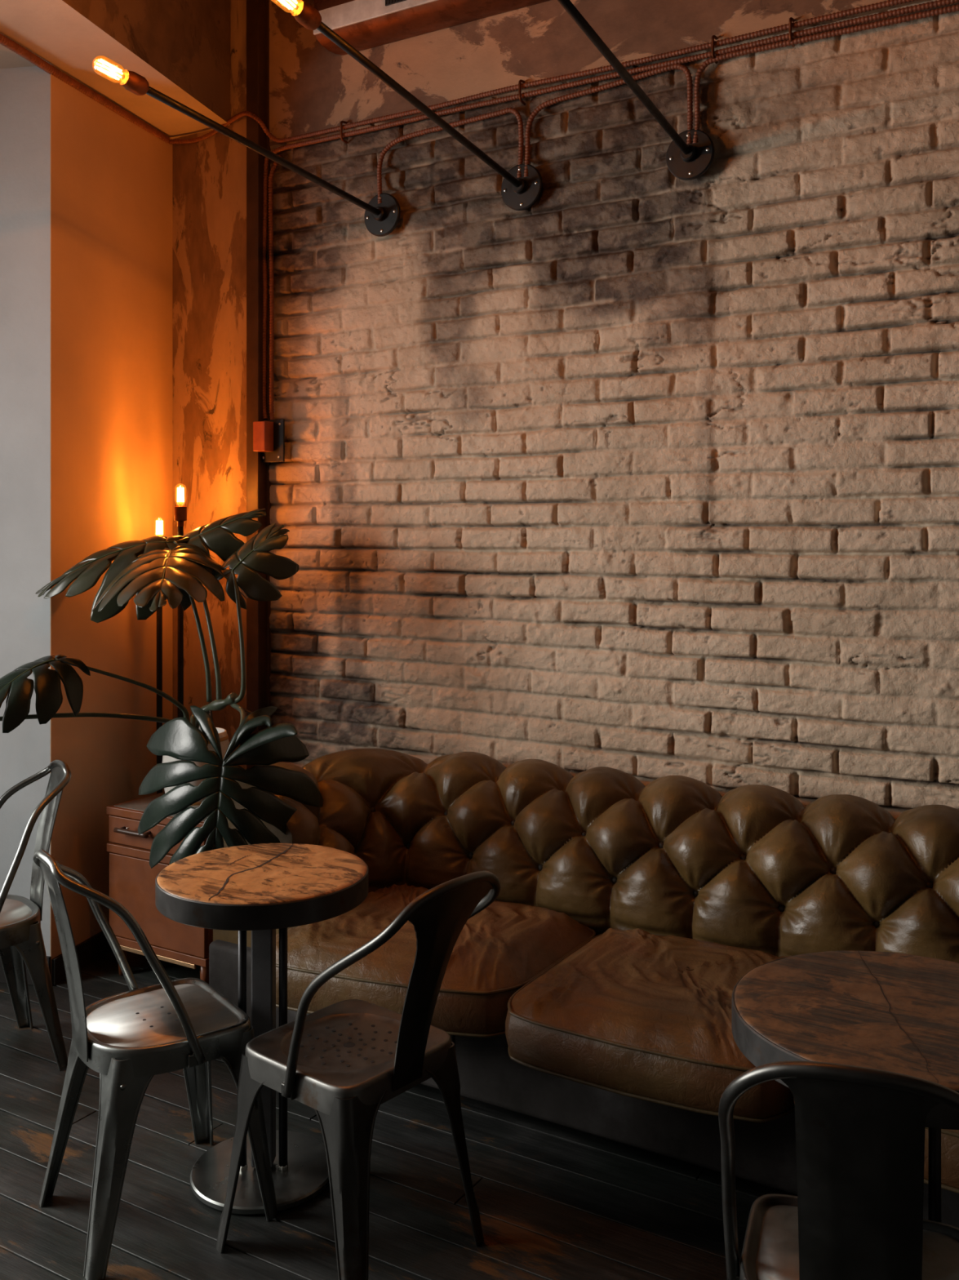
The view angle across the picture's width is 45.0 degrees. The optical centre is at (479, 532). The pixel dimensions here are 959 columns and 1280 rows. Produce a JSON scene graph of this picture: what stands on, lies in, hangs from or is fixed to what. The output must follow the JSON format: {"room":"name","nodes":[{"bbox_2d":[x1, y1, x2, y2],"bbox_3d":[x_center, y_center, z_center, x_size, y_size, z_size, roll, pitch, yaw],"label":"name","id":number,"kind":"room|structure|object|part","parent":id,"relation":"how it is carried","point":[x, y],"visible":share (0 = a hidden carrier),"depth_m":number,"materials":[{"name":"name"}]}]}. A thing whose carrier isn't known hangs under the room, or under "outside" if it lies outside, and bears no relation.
{"room":"bar","nodes":[
{"label":"bar","id":0,"kind":"room"},
{"bbox_2d":[0,66,49,955],"bbox_3d":[-1.986,-0.026,4.282,1.048,3.208,0.316,0,0,10],"label":"wall pier","id":1,"kind":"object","parent":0,"point":[24,91],"visible":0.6,"depth_m":4.05,"materials":[{"name":"paint"}]},
{"bbox_2d":[0,955,50,985],"bbox_3d":[-2.014,1.528,4.120,1.050,0.099,0.013,0,0,10],"label":"baseboard","id":2,"kind":"structure","parent":1,"relation":"attached to","point":[2,980],"depth_m":4.04,"materials":[{"name":"black"}]},
{"bbox_2d":[49,67,172,978],"bbox_3d":[-1.422,-0.026,4.504,0.144,3.208,0.963,0,0,15],"label":"wall niche","id":3,"kind":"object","parent":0,"point":[111,178],"visible":0.57,"depth_m":4.34,"materials":[{"name":"paint"}]},
{"bbox_2d":[51,930,112,985],"bbox_3d":[-1.378,1.532,4.411,0.013,0.089,0.789,0,0,16],"label":"baseboard","id":4,"kind":"structure","parent":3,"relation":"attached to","point":[96,946],"depth_m":4.21,"materials":[{"name":"black"}]},
{"bbox_2d":[0,0,230,138],"bbox_3d":[-2.892,-2.051,2.164,4.200,0.842,6.470,0,0,31],"label":"ceiling","id":5,"kind":"structure","parent":0,"point":[181,48],"depth_m":4.10,"materials":[{"name":"paint"}]},
{"bbox_2d":[0,33,169,143],"bbox_3d":[-1.590,-1.612,3.704,0.036,0.033,2.181,0,0,16],"label":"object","id":6,"kind":"object","parent":5,"relation":"attached to","point":[6,42],"visible":1,"depth_m":4.16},
{"bbox_2d":[172,0,246,769],"bbox_3d":[-1.041,-0.447,4.782,0.530,4.050,0.215,0,0,31],"label":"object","id":7,"kind":"structure","parent":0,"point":[209,175],"depth_m":4.68,"materials":[{"name":"paint"}]},
{"bbox_2d":[0,951,797,1279],"bbox_3d":[-0.377,1.594,0.466,11.573,0.034,6.808,0,0,31],"label":"floor","id":8,"kind":"structure","parent":0,"point":[555,1202],"depth_m":2.75,"materials":[{"name":"dark wood"}]},
{"bbox_2d":[0,760,71,1071],"bbox_3d":[-1.476,1.143,3.439,0.484,0.872,0.421,0,0,-39],"label":"cafe chair","id":9,"kind":"object","parent":8,"relation":"on","point":[21,940],"visible":0.94,"depth_m":3.44,"materials":[{"name":"black metal"}]},
{"bbox_3d":[-1.495,1.136,3.424,0.304,0.003,0.308,0,0,-39],"label":"seat panel","id":10,"kind":"part","parent":9,"relation":"part of","materials":[{"name":"grey metal"}]},
{"bbox_3d":[-1.476,1.362,3.618,0.195,0.434,0.172,0,0,6],"label":"leg","id":11,"kind":"part","parent":9,"relation":"part of","materials":[{"name":"black metal"}]},
{"bbox_3d":[-1.495,1.158,3.424,0.352,0.060,0.357,0,0,-39],"label":"seat","id":12,"kind":"part","parent":9,"relation":"part of","materials":[{"name":"grey metal"}]},
{"bbox_3d":[-1.301,1.362,3.402,0.172,0.434,0.195,0,0,6],"label":"leg","id":13,"kind":"part","parent":9,"relation":"part of","materials":[{"name":"black metal"}]},
{"bbox_2d":[32,849,278,1279],"bbox_3d":[-0.776,1.143,2.697,0.485,0.872,0.421,0,0,-37],"label":"cafe chair","id":14,"kind":"object","parent":8,"relation":"on","point":[135,1035],"visible":0.97,"depth_m":2.60,"materials":[{"name":"black metal"}]},
{"bbox_3d":[-0.949,1.362,2.742,0.172,0.434,0.195,0,0,9],"label":"leg","id":15,"kind":"part","parent":14,"relation":"part of","materials":[{"name":"black metal"}]},
{"bbox_3d":[-0.784,1.362,2.519,0.195,0.434,0.172,0,0,8],"label":"leg","id":16,"kind":"part","parent":14,"relation":"part of","materials":[{"name":"grey metal"}]},
{"bbox_3d":[-0.756,1.158,2.712,0.352,0.060,0.357,0,0,-36],"label":"seat","id":17,"kind":"part","parent":14,"relation":"part of","materials":[{"name":"grey metal"}]},
{"bbox_3d":[-0.756,1.136,2.712,0.304,0.003,0.308,0,0,-37],"label":"seat panel","id":18,"kind":"part","parent":14,"relation":"part of","materials":[{"name":"grey metal"}]},
{"bbox_3d":[-0.726,1.362,2.928,0.195,0.434,0.149,0,0,8],"label":"leg","id":19,"kind":"part","parent":14,"relation":"part of","materials":[{"name":"black metal"}]},
{"bbox_3d":[-0.541,1.362,2.678,0.149,0.434,0.195,0,0,9],"label":"leg","id":20,"kind":"part","parent":14,"relation":"part of","materials":[{"name":"black metal"}]},
{"bbox_2d":[106,791,213,984],"bbox_3d":[-1.058,1.276,4.104,0.482,0.603,0.322,0,0,31],"label":"base cabinet","id":21,"kind":"object","parent":8,"relation":"on","point":[132,878],"visible":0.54,"depth_m":4.03,"materials":[{"name":"brown wood"}]},
{"bbox_3d":[-1.274,1.517,4.131,0.038,0.120,0.038,0,0,31],"label":"leg","id":22,"kind":"part","parent":21,"relation":"part of","materials":[{"name":"brown wood"}]},
{"bbox_3d":[-1.205,1.043,4.028,0.155,0.018,0.040,0,0,31],"label":"handle","id":23,"kind":"part","parent":21,"relation":"part of","materials":[{"name":"brown"}]},
{"bbox_3d":[-1.118,1.121,4.003,0.476,0.029,0.021,0,0,31],"label":"rail","id":24,"kind":"part","parent":21,"relation":"part of","materials":[{"name":"brown wood"}]},
{"bbox_3d":[-1.048,0.990,4.119,0.482,0.027,0.287,0,0,31],"label":"frame","id":25,"kind":"part","parent":21,"relation":"part of","materials":[{"name":"brown wood"}]},
{"bbox_3d":[-1.117,1.054,4.005,0.462,0.093,0.018,0,0,31],"label":"drawer","id":26,"kind":"part","parent":21,"relation":"part of","materials":[{"name":"brown wood"}]},
{"bbox_3d":[-1.116,1.284,4.006,0.462,0.288,0.017,0,0,31],"label":"door","id":27,"kind":"part","parent":21,"relation":"part of","materials":[{"name":"brown wood"}]},
{"bbox_3d":[-0.931,1.517,3.925,0.038,0.120,0.038,0,0,31],"label":"leg","id":28,"kind":"part","parent":21,"relation":"part of","materials":[{"name":"brown wood"}]},
{"bbox_3d":[-0.992,0.963,4.067,0.224,0.021,0.224,0,0,31],"label":"saucer","id":29,"kind":"object","parent":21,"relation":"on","visible":0},
{"bbox_2d":[162,726,231,807],"bbox_3d":[-0.992,0.830,4.067,0.242,0.260,0.242,0,0,31],"label":"plant pot","id":30,"kind":"object","parent":29,"relation":"on","point":[224,738],"visible":0.1,"depth_m":3.99,"materials":[{"name":"white ceramic"}]},
{"bbox_2d":[0,508,323,868],"bbox_3d":[-1.167,0.502,3.834,1.381,1.176,1.001,0,0,5],"label":"monstera plant","id":31,"kind":"object","parent":30,"relation":"in","point":[175,569],"visible":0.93,"depth_m":3.58,"materials":[{"name":"green plant"}]},
{"bbox_3d":[-0.931,0.647,3.946,0.064,0.228,0.320,0,0,-44],"label":"stem","id":32,"kind":"part","parent":31,"relation":"part of","materials":[{"name":"green plant"}]},
{"bbox_2d":[153,483,186,793],"bbox_3d":[-1.186,0.695,4.434,0.230,1.763,0.230,0,0,31],"label":"floor lamp","id":33,"kind":"object","parent":8,"relation":"on","point":[180,511],"visible":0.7,"depth_m":4.41,"materials":[{"name":"black metal"}]},
{"bbox_2d":[173,505,186,526],"bbox_3d":[-1.142,-0.062,4.419,0.047,0.080,0.047,0,0,31],"label":"socket","id":34,"kind":"object","parent":33,"relation":"attached to","point":[180,511],"depth_m":4.40,"materials":[{"name":"black metal"}]},
{"bbox_2d":[246,0,271,768],"bbox_3d":[-0.865,-0.447,4.531,0.074,4.049,0.060,0,0,31],"label":"steel post","id":35,"kind":"object","parent":8,"relation":"on","point":[258,483],"visible":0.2,"depth_m":4.51,"materials":[{"name":"metal"}]},
{"bbox_2d":[253,418,284,462],"bbox_3d":[-0.815,-0.354,4.463,0.115,0.165,0.061,0,0,31],"label":"junction box","id":36,"kind":"object","parent":35,"relation":"attached to","point":[268,435],"visible":1,"depth_m":4.46,"materials":[{"name":"orange metal"}]},
{"bbox_2d":[155,843,368,1214],"bbox_3d":[-0.531,1.203,2.845,0.513,0.747,0.513,0,0,31],"label":"round table","id":37,"kind":"object","parent":8,"relation":"on","point":[262,889],"visible":0.88,"depth_m":2.80,"materials":[{"name":"brown wood"}]},
{"bbox_3d":[-0.581,1.223,2.833,0.020,0.670,0.021,0,0,31],"label":"rod","id":38,"kind":"part","parent":37,"relation":"part of","materials":[{"name":"black metal"}]},
{"bbox_3d":[-0.481,1.223,2.833,0.020,0.670,0.021,0,0,31],"label":"rod","id":39,"kind":"part","parent":37,"relation":"part of","materials":[{"name":"black metal"}]},
{"bbox_2d":[216,871,500,1279],"bbox_3d":[-0.243,1.141,2.536,0.559,0.876,0.421,0,0,40],"label":"cafe chair","id":40,"kind":"object","parent":8,"relation":"on","point":[342,1060],"visible":1,"depth_m":2.42,"materials":[{"name":"metal"}]},
{"bbox_3d":[-0.507,1.362,2.554,0.149,0.434,0.195,0,0,-5],"label":"leg","id":41,"kind":"part","parent":40,"relation":"part of","materials":[{"name":"metal"}]},
{"bbox_3d":[-0.290,1.158,2.575,0.352,0.060,0.357,0,0,40],"label":"seat","id":42,"kind":"part","parent":40,"relation":"part of","materials":[{"name":"metal"}]},
{"bbox_3d":[-0.273,1.362,2.354,0.195,0.434,0.156,0,0,-5],"label":"leg","id":43,"kind":"part","parent":40,"relation":"part of","materials":[{"name":"metal"}]},
{"bbox_3d":[-0.070,1.362,2.596,0.156,0.434,0.195,0,0,-5],"label":"leg","id":44,"kind":"part","parent":40,"relation":"part of","materials":[{"name":"metal"}]},
{"bbox_2d":[208,748,958,1227],"bbox_3d":[0.781,1.158,2.932,3.489,0.837,1.092,0,0,31],"label":"sofa","id":45,"kind":"object","parent":8,"relation":"on","point":[593,995],"visible":0.7,"depth_m":3.11,"materials":[{"name":"leather"}]},
{"bbox_2d":[275,883,593,1034],"bbox_3d":[-0.148,1.182,3.279,0.791,0.192,0.725,0,0,31],"label":"seat cushion","id":46,"kind":"object","parent":45,"relation":"on","point":[528,930],"depth_m":3.09,"materials":[{"name":"leather"}]},
{"bbox_3d":[0.854,1.124,3.053,3.486,0.769,0.793,0,0,31],"label":"backrest","id":47,"kind":"part","parent":45,"relation":"part of","materials":[{"name":"leather"}]},
{"bbox_2d":[505,928,795,1118],"bbox_3d":[0.500,1.185,2.908,0.732,0.186,0.693,0,0,31],"label":"seat cushion","id":48,"kind":"object","parent":45,"relation":"on","point":[645,1014],"depth_m":2.73,"materials":[{"name":"leather"}]},
{"bbox_2d":[718,1060,958,1279],"bbox_3d":[0.572,1.136,1.734,0.426,0.887,0.517,0,0,19],"label":"cafe chair","id":49,"kind":"object","parent":8,"relation":"on","point":[856,1212],"visible":1,"depth_m":1.55,"materials":[{"name":"metal"}]},
{"bbox_3d":[0.583,1.158,1.767,0.362,0.060,0.362,0,0,19],"label":"seat","id":50,"kind":"part","parent":49,"relation":"part of","materials":[{"name":"metal"}]},
{"bbox_3d":[0.583,1.136,1.767,0.312,0.003,0.312,0,0,19],"label":"seat panel","id":51,"kind":"part","parent":49,"relation":"part of","materials":[{"name":"metal"}]},
{"bbox_2d":[732,949,958,1222],"bbox_3d":[0.739,1.203,2.015,0.585,0.747,0.585,0,0,31],"label":"round table","id":52,"kind":"object","parent":8,"relation":"on","point":[896,1012],"visible":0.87,"depth_m":1.99,"materials":[{"name":"wood"},{"name":"steel"},{"name":"dark steel"}]},
{"bbox_3d":[0.788,1.223,2.003,0.020,0.670,0.021,0,0,31],"label":"rod","id":53,"kind":"part","parent":52,"relation":"part of","materials":[{"name":"black metal"}]},
{"bbox_2d":[268,0,958,820],"bbox_3d":[0.896,0.033,3.530,4.100,3.090,0.080,0,0,31],"label":"wall","id":54,"kind":"structure","parent":0,"point":[648,473],"depth_m":3.72,"materials":[{"name":"brick"}]},
{"bbox_2d":[92,55,399,236],"bbox_3d":[-0.692,-1.182,3.662,0.156,0.203,1.316,0,0,31],"label":"wall lamp","id":55,"kind":"object","parent":54,"relation":"attached to","point":[381,220],"visible":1,"depth_m":3.69,"materials":[{"name":"black metal"}]},
{"bbox_3d":[-1.003,-1.256,3.144,0.051,0.055,0.109,0,0,31],"label":"bulb","id":56,"kind":"part","parent":55,"relation":"part of","materials":[{"name":"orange glass"}]},
{"bbox_3d":[-0.988,-1.253,3.169,0.012,0.011,0.050,0,0,31],"label":"stem","id":57,"kind":"part","parent":55,"relation":"part of","materials":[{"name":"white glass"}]},
{"bbox_2d":[118,69,149,95],"bbox_3d":[-0.960,-1.249,3.216,0.053,0.056,0.080,0,0,31],"label":"socket","id":58,"kind":"object","parent":55,"relation":"attached to","point":[132,82],"depth_m":3.19,"materials":[{"name":"brown metal"}]},
{"bbox_3d":[-0.652,-1.202,3.728,0.022,0.112,1.142,0,0,31],"label":"rod","id":59,"kind":"part","parent":55,"relation":"part of","materials":[{"name":"black metal"}]},
{"bbox_2d":[268,155,282,419],"bbox_3d":[-0.793,-0.950,4.500,0.059,1.032,0.022,0,0,9],"label":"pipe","id":60,"kind":"object","parent":54,"relation":"attached to","point":[273,167],"visible":0.94,"depth_m":4.50,"materials":[{"name":"brown metal"}]},
{"bbox_2d":[339,120,347,143],"bbox_3d":[-0.507,-1.497,4.321,0.009,0.083,0.040,0,0,31],"label":"clamp","id":61,"kind":"object","parent":54,"relation":"attached to","point":[341,122],"visible":1,"depth_m":4.31,"materials":[{"name":"brown metal"}]},
{"bbox_2d":[271,0,542,210],"bbox_3d":[-0.183,-1.225,3.380,0.156,0.266,1.275,0,0,31],"label":"wall lamp","id":62,"kind":"object","parent":54,"relation":"attached to","point":[521,193],"visible":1,"depth_m":3.48,"materials":[{"name":"black metal"}]},
{"bbox_3d":[-0.484,-1.330,2.880,0.051,0.057,0.109,0,0,31],"label":"bulb","id":63,"kind":"part","parent":62,"relation":"part of","materials":[{"name":"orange glass"}]},
{"bbox_2d":[290,0,321,30],"bbox_3d":[-0.441,-1.318,2.951,0.053,0.057,0.082,0,0,31],"label":"socket","id":64,"kind":"object","parent":62,"relation":"attached to","point":[305,14],"depth_m":2.93,"materials":[{"name":"brown metal"}]},
{"bbox_3d":[-0.144,-1.242,3.446,0.022,0.168,1.103,0,0,31],"label":"rod","id":65,"kind":"part","parent":62,"relation":"part of","materials":[{"name":"black metal"}]},
{"bbox_2d":[313,0,549,55],"bbox_3d":[1.185,-1.895,3.200,4.065,0.253,0.190,0,0,31],"label":"ceiling beam","id":66,"kind":"structure","parent":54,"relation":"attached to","point":[364,24],"depth_m":4.04,"materials":[{"name":"paint"}]},
{"bbox_3d":[-0.185,-1.834,3.926,0.962,0.080,0.008,0,0,31],"label":"panel","id":67,"kind":"part","parent":66,"relation":"part of","materials":[{"name":"paint"}]},
{"bbox_2d":[385,0,406,5],"bbox_3d":[-0.115,-1.845,3.876,0.490,0.050,0.005,0,0,31],"label":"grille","id":68,"kind":"object","parent":66,"relation":"attached to","point":[388,2],"depth_m":3.98,"materials":[{"name":"metal"}]},
{"bbox_2d":[377,107,524,204],"bbox_3d":[-0.115,-1.324,4.079,0.612,0.254,0.031,0,0,31],"label":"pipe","id":69,"kind":"object","parent":54,"relation":"attached to","point":[508,110],"visible":0.96,"depth_m":4.05,"materials":[{"name":"brown metal"}]},
{"bbox_2d":[518,79,525,105],"bbox_3d":[0.144,-1.497,3.929,0.009,0.083,0.040,0,0,31],"label":"clamp","id":70,"kind":"object","parent":54,"relation":"attached to","point":[521,81],"visible":1,"depth_m":3.92,"materials":[{"name":"brown metal"}]},
{"bbox_2d":[168,0,918,143],"bbox_3d":[0.757,-1.571,3.551,4.758,0.149,0.068,0,0,30],"label":"conduit pipe","id":71,"kind":"object","parent":54,"relation":"attached to","point":[888,3],"visible":0.92,"depth_m":3.83,"materials":[{"name":"brown metal"}]},
{"bbox_2d":[269,0,931,146],"bbox_3d":[1.621,-1.992,3.184,5.700,0.960,0.212,0,0,31],"label":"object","id":72,"kind":"structure","parent":54,"relation":"attached to","point":[313,87],"depth_m":4.01,"materials":[{"name":"concrete"}]},
{"bbox_2d":[524,63,693,177],"bbox_3d":[0.409,-1.337,3.764,0.600,0.279,0.031,0,0,31],"label":"cable","id":73,"kind":"object","parent":54,"relation":"attached to","point":[688,74],"visible":0.98,"depth_m":3.75,"materials":[{"name":"brown metal"}]},
{"bbox_2d":[262,0,958,418],"bbox_3d":[0.975,-0.969,3.430,4.262,1.052,0.019,0,0,31],"label":"conduit pipe","id":74,"kind":"object","parent":54,"relation":"attached to","point":[919,7],"visible":0.98,"depth_m":3.90,"materials":[{"name":"brown metal"}]},
{"bbox_2d":[557,0,715,180],"bbox_3d":[0.327,-1.252,3.062,0.156,0.303,1.294,0,0,31],"label":"wall lamp","id":75,"kind":"object","parent":54,"relation":"attached to","point":[686,162],"visible":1,"depth_m":3.56,"materials":[{"name":"black metal"}]},
{"bbox_2d":[711,35,718,63],"bbox_3d":[0.727,-1.497,3.579,0.009,0.083,0.040,0,0,31],"label":"clamp","id":76,"kind":"object","parent":54,"relation":"attached to","point":[713,37],"visible":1,"depth_m":3.56,"materials":[{"name":"brown metal"}]},
{"bbox_2d":[789,17,795,47],"bbox_3d":[0.933,-1.497,3.455,0.009,0.083,0.040,0,0,31],"label":"clamp","id":77,"kind":"object","parent":54,"relation":"attached to","point":[791,19],"visible":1,"depth_m":3.44,"materials":[{"name":"brown metal"}]},
{"bbox_2d":[693,4,958,143],"bbox_3d":[1.734,-1.341,2.968,2.488,0.266,0.031,0,0,31],"label":"cable","id":78,"kind":"object","parent":54,"relation":"attached to","point":[949,9],"visible":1,"depth_m":3.43,"materials":[{"name":"brown metal"}]}
]}

